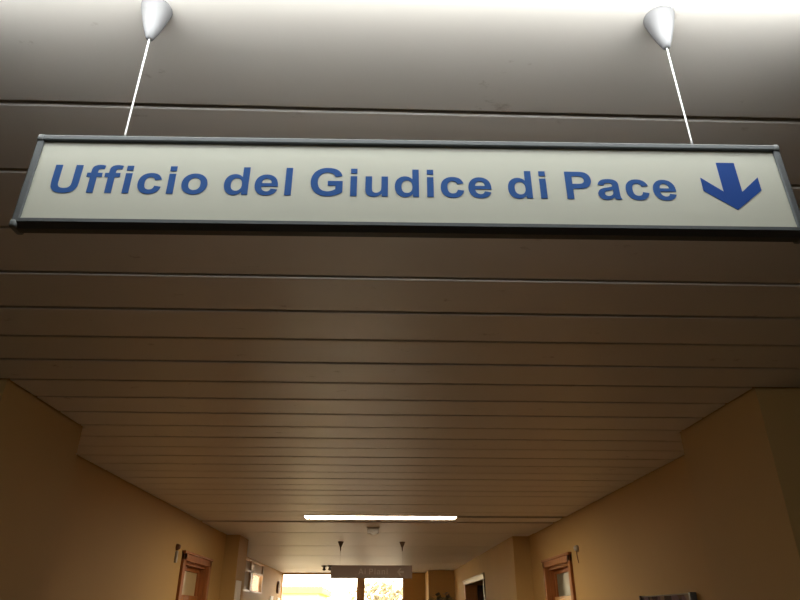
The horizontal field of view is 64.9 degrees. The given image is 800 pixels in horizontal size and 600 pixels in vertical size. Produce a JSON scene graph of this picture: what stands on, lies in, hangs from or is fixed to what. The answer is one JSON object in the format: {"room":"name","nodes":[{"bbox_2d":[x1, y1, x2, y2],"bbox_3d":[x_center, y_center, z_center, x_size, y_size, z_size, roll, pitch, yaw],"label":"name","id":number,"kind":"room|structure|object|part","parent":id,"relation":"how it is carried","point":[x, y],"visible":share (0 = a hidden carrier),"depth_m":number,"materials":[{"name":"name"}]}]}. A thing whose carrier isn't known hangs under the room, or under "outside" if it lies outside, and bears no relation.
{"room":"courthouse corridor","nodes":[
{"label":"courthouse corridor","id":0,"kind":"room"},
{"bbox_2d":[0,378,82,599],"bbox_3d":[-2.474,1.437,1.999,2.110,2.615,0.645,1,-27,-2],"label":"wall","id":1,"kind":"structure","parent":0,"point":[39,444],"depth_m":2.41,"materials":[{"name":"paint"}]},
{"bbox_2d":[43,454,281,599],"bbox_3d":[-2.063,4.027,7.173,0.675,2.615,10.894,1,-27,-2],"label":"wall","id":2,"kind":"structure","parent":0,"point":[117,540],"depth_m":4.03,"materials":[{"name":"paint"}]},
{"bbox_2d":[174,544,180,562],"bbox_3d":[-1.759,2.004,4.976,0.034,0.139,0.048,1,-27,-2],"label":"wall lamp","id":3,"kind":"object","parent":2,"relation":"attached to","point":[178,546],"visible":1,"depth_m":4.97,"materials":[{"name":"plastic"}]},
{"bbox_2d":[175,550,212,599],"bbox_3d":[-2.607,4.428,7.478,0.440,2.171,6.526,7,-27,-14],"label":"door","id":4,"kind":"structure","parent":2,"relation":"in","point":[195,569],"depth_m":5.63,"materials":[{"name":"brown wood"}]},
{"bbox_3d":[-1.881,2.463,5.472,0.011,0.191,0.728,1,-27,-2],"label":"fanlight pane","id":5,"kind":"part","parent":4,"relation":"part of","materials":[{"name":"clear glass"}]},
{"bbox_3d":[-1.879,2.448,5.480,0.038,0.225,0.795,1,-27,-2],"label":"fanlight frame","id":6,"kind":"part","parent":4,"relation":"part of","materials":[{"name":"brown wood"}]},
{"bbox_2d":[234,580,241,599],"bbox_3d":[-1.683,3.223,6.416,0.019,0.652,0.210,1,-27,-2],"label":"notice","id":7,"kind":"object","parent":2,"relation":"attached to","point":[238,583],"visible":1,"depth_m":6.47,"materials":[{"name":"paper"}]},
{"bbox_2d":[243,557,263,593],"bbox_3d":[-2.264,4.143,9.447,0.060,0.444,2.138,1,-27,-2],"label":"window","id":8,"kind":"structure","parent":2,"relation":"in","point":[253,581],"depth_m":9.74,"materials":[{"name":"glass"}]},
{"bbox_2d":[244,571,248,589],"bbox_3d":[-2.249,3.977,8.938,0.011,0.240,0.990,1,-27,-2],"label":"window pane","id":9,"kind":"object","parent":8,"relation":"attached to","point":[246,581],"depth_m":9.23,"materials":[{"name":"glass"}]},
{"bbox_2d":[246,560,249,569],"bbox_3d":[-2.248,3.790,9.033,0.011,0.128,0.990,1,-27,-2],"label":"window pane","id":10,"kind":"object","parent":8,"relation":"attached to","point":[247,561],"depth_m":9.32,"materials":[{"name":"glass"}]},
{"bbox_3d":[-2.284,4.477,9.937,0.011,0.240,0.870,1,-27,-2],"label":"pane","id":11,"kind":"part","parent":8,"relation":"part of","materials":[{"name":"clear glass"}]},
{"bbox_2d":[254,563,261,573],"bbox_3d":[-2.284,4.290,10.031,0.011,0.128,0.870,1,-27,-2],"label":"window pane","id":12,"kind":"object","parent":8,"relation":"attached to","point":[257,566],"depth_m":10.06,"materials":[{"name":"glass"}]},
{"bbox_2d":[276,581,279,593],"bbox_3d":[-2.312,5.461,11.953,0.038,0.220,0.220,1,-27,-2],"label":"wall clock","id":13,"kind":"object","parent":2,"relation":"attached to","point":[278,582],"visible":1,"depth_m":11.88,"materials":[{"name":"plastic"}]},
{"bbox_2d":[282,572,424,599],"bbox_3d":[0.440,6.555,12.217,6.038,2.615,0.225,1,-27,-2],"label":"wall","id":14,"kind":"structure","parent":0,"point":[414,588],"depth_m":12.51,"materials":[{"name":"paint"}]},
{"bbox_2d":[280,574,403,599],"bbox_3d":[-1.244,6.194,12.270,2.662,1.556,0.135,1,-27,-2],"label":"window","id":15,"kind":"structure","parent":14,"relation":"in","point":[293,586],"depth_m":12.51,"materials":[{"name":"glass"}]},
{"bbox_3d":[-1.597,6.184,12.285,1.478,1.496,0.009,1,-27,-2],"label":"pane","id":16,"kind":"part","parent":15,"relation":"part of","materials":[{"name":"clear glass"}]},
{"bbox_3d":[-0.325,6.203,12.320,0.754,1.496,0.009,1,-27,-2],"label":"pane","id":17,"kind":"part","parent":15,"relation":"part of","materials":[{"name":"clear glass"}]},
{"bbox_2d":[0,0,799,572],"bbox_3d":[-0.163,1.623,4.938,6.876,0.020,17.140,1,-27,-2],"label":"ceiling","id":18,"kind":"structure","parent":0,"point":[251,386],"depth_m":1.66,"materials":[{"name":"metal"}]},
{"bbox_2d":[141,0,172,41],"bbox_3d":[-0.337,-0.376,0.857,0.042,0.060,0.042,1,-27,-2],"label":"canopy","id":19,"kind":"object","parent":18,"relation":"attached to","point":[156,14],"visible":1,"depth_m":0.85,"materials":[{"name":"plastic"}]},
{"bbox_2d":[124,39,149,135],"bbox_3d":[-0.337,-0.275,0.807,0.003,0.170,0.004,1,-27,-2],"label":"wire","id":20,"kind":"object","parent":19,"relation":"hanging from","point":[148,39],"visible":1,"depth_m":0.80,"materials":[{"name":"metal"}]},
{"bbox_2d":[367,527,379,535],"bbox_3d":[-0.259,2.220,6.029,0.124,0.072,0.100,1,-27,-2],"label":"smoke detector","id":21,"kind":"object","parent":18,"relation":"attached to","point":[373,531],"visible":1,"depth_m":5.99,"materials":[{"name":"grey plastic"}]},
{"bbox_2d":[302,515,457,519],"bbox_3d":[-0.167,1.850,5.425,1.320,0.057,0.196,1,-27,-2],"label":"ceiling light","id":22,"kind":"object","parent":18,"relation":"attached to","point":[304,516],"visible":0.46,"depth_m":5.40,"materials":[{"name":"white plastic"}]},
{"bbox_2d":[305,516,455,518],"bbox_3d":[-0.167,1.871,5.414,1.290,0.006,0.176,1,-27,-2],"label":"diffuser","id":23,"kind":"object","parent":22,"relation":"attached to","point":[306,517],"depth_m":5.40,"materials":[{"name":"white plastic"}]},
{"bbox_2d":[503,0,799,8],"bbox_3d":[0.000,-0.433,0.726,1.302,0.071,0.176,1,-27,-2],"label":"ceiling light","id":24,"kind":"object","parent":18,"relation":"attached to","point":[785,4],"visible":1,"depth_m":0.78,"materials":[{"name":"white plastic"}]},
{"bbox_2d":[639,0,799,4],"bbox_3d":[0.000,-0.402,0.711,1.212,0.003,0.124,1,-27,-2],"label":"diffuser","id":25,"kind":"object","parent":24,"relation":"attached to","point":[645,2],"depth_m":0.78,"materials":[{"name":"white plastic"}]},
{"bbox_2d":[643,5,674,49],"bbox_3d":[0.363,-0.369,0.870,0.042,0.060,0.042,1,-27,-2],"label":"canopy","id":26,"kind":"object","parent":18,"relation":"attached to","point":[659,21],"visible":1,"depth_m":0.86,"materials":[{"name":"plastic"}]},
{"bbox_2d":[666,48,692,143],"bbox_3d":[0.363,-0.268,0.819,0.003,0.170,0.004,1,-27,-2],"label":"wire","id":27,"kind":"object","parent":26,"relation":"hanging from","point":[666,48],"visible":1,"depth_m":0.81,"materials":[{"name":"metal"}]},
{"bbox_2d":[9,134,799,243],"bbox_3d":[0.015,-0.134,0.750,0.910,0.134,0.022,1,-27,-1],"label":"hanging sign","id":28,"kind":"object","parent":27,"relation":"hanging from","point":[73,184],"visible":1,"depth_m":0.74,"materials":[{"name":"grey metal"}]},
{"bbox_3d":[-0.435,-0.138,0.743,0.008,0.123,0.018,1,-27,-1],"label":"rail","id":29,"kind":"part","parent":28,"relation":"part of","materials":[{"name":"grey metal"}]},
{"bbox_3d":[0.015,-0.079,0.723,0.904,0.011,0.020,1,-27,-1],"label":"rail","id":30,"kind":"part","parent":28,"relation":"part of","materials":[{"name":"grey metal"}]},
{"bbox_3d":[0.015,-0.189,0.778,0.900,0.009,0.020,1,-27,-1],"label":"rail","id":31,"kind":"part","parent":28,"relation":"part of","materials":[{"name":"grey metal"}]},
{"bbox_3d":[0.465,-0.130,0.759,0.008,0.123,0.018,1,-27,-1],"label":"rail","id":32,"kind":"part","parent":28,"relation":"part of","materials":[{"name":"grey metal"}]},
{"bbox_2d":[425,570,454,599],"bbox_3d":[0.758,6.308,11.722,0.488,2.615,0.900,1,-27,-2],"label":"end column","id":33,"kind":"structure","parent":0,"point":[441,581],"depth_m":11.74,"materials":[{"name":"paint"}]},
{"bbox_2d":[454,455,712,599],"bbox_3d":[1.355,4.079,7.269,0.390,2.615,10.894,1,-27,-2],"label":"wall","id":34,"kind":"structure","parent":0,"point":[642,538],"depth_m":4.18,"materials":[{"name":"paint"}]},
{"bbox_2d":[462,573,485,599],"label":"door","id":35,"kind":"structure","parent":34,"relation":"in","point":[470,590],"depth_m":10.13,"materials":[{"name":"brown wood"}]},
{"bbox_2d":[541,552,575,599],"bbox_3d":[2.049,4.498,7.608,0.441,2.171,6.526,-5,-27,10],"label":"door","id":36,"kind":"structure","parent":34,"relation":"in","point":[559,584],"depth_m":5.72,"materials":[{"name":"brown wood"}]},
{"bbox_3d":[1.494,2.499,5.574,0.038,0.225,0.795,1,-27,-2],"label":"fanlight frame","id":37,"kind":"part","parent":36,"relation":"part of","materials":[{"name":"brown wood"}]},
{"bbox_3d":[1.496,2.514,5.567,0.011,0.191,0.728,1,-27,-2],"label":"fanlight pane","id":38,"kind":"part","parent":36,"relation":"part of","materials":[{"name":"grey glass"}]},
{"bbox_2d":[574,545,578,562],"bbox_3d":[1.416,2.039,5.046,0.034,0.134,0.048,1,-27,-2],"label":"wall lamp","id":39,"kind":"object","parent":34,"relation":"attached to","point":[576,548],"visible":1,"depth_m":5.05,"materials":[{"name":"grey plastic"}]},
{"bbox_2d":[639,592,696,599],"bbox_3d":[1.466,1.937,3.328,0.034,0.688,0.692,1,-27,-2],"label":"notice board","id":40,"kind":"object","parent":34,"relation":"attached to","point":[690,595],"visible":1,"depth_m":3.37,"materials":[{"name":"brown plastic"}]},
{"bbox_2d":[680,387,799,599],"bbox_3d":[2.336,1.510,2.134,2.066,2.615,0.645,1,-27,-2],"label":"wall","id":41,"kind":"structure","parent":0,"point":[742,458],"depth_m":2.35,"materials":[{"name":"paint"}]},
{"bbox_3d":[-0.162,3.835,3.697,7.800,0.150,17.850,1,-27,-2],"label":"floor","id":42,"kind":"structure","parent":0,"visible":0},
{"bbox_2d":[429,592,453,599],"bbox_3d":[0.655,5.789,10.048,0.548,2.043,0.519,23,-35,-38],"label":"potted plant","id":43,"kind":"object","parent":42,"relation":"on","point":[438,593],"visible":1,"depth_m":10.38,"materials":[{"name":"green plant"}]},
{"bbox_3d":[-0.680,2.824,7.206,0.066,0.100,0.066,1,-27,-2],"label":"canopy","id":44,"kind":"object","parent":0,"visible":0},
{"bbox_3d":[-0.680,2.934,7.150,0.002,0.152,0.002,1,-27,-2],"label":"wire","id":45,"kind":"object","parent":44,"relation":"hanging from","visible":0},
{"bbox_2d":[330,565,411,578],"bbox_3d":[-0.322,3.069,7.096,0.918,0.137,0.023,1,-27,-2],"label":"hanging sign","id":46,"kind":"object","parent":45,"relation":"hanging from","point":[337,571],"visible":1,"depth_m":7.09,"materials":[{"name":"plastic"}]},
{"bbox_3d":[-0.322,3.012,7.124,0.908,0.009,0.022,1,-27,-2],"label":"rail","id":47,"kind":"part","parent":46,"relation":"part of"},
{"bbox_3d":[-0.322,3.124,7.068,0.912,0.012,0.022,1,-27,-2],"label":"rail","id":48,"kind":"part","parent":46,"relation":"part of","materials":[{"name":"grey metal"}]}
]}

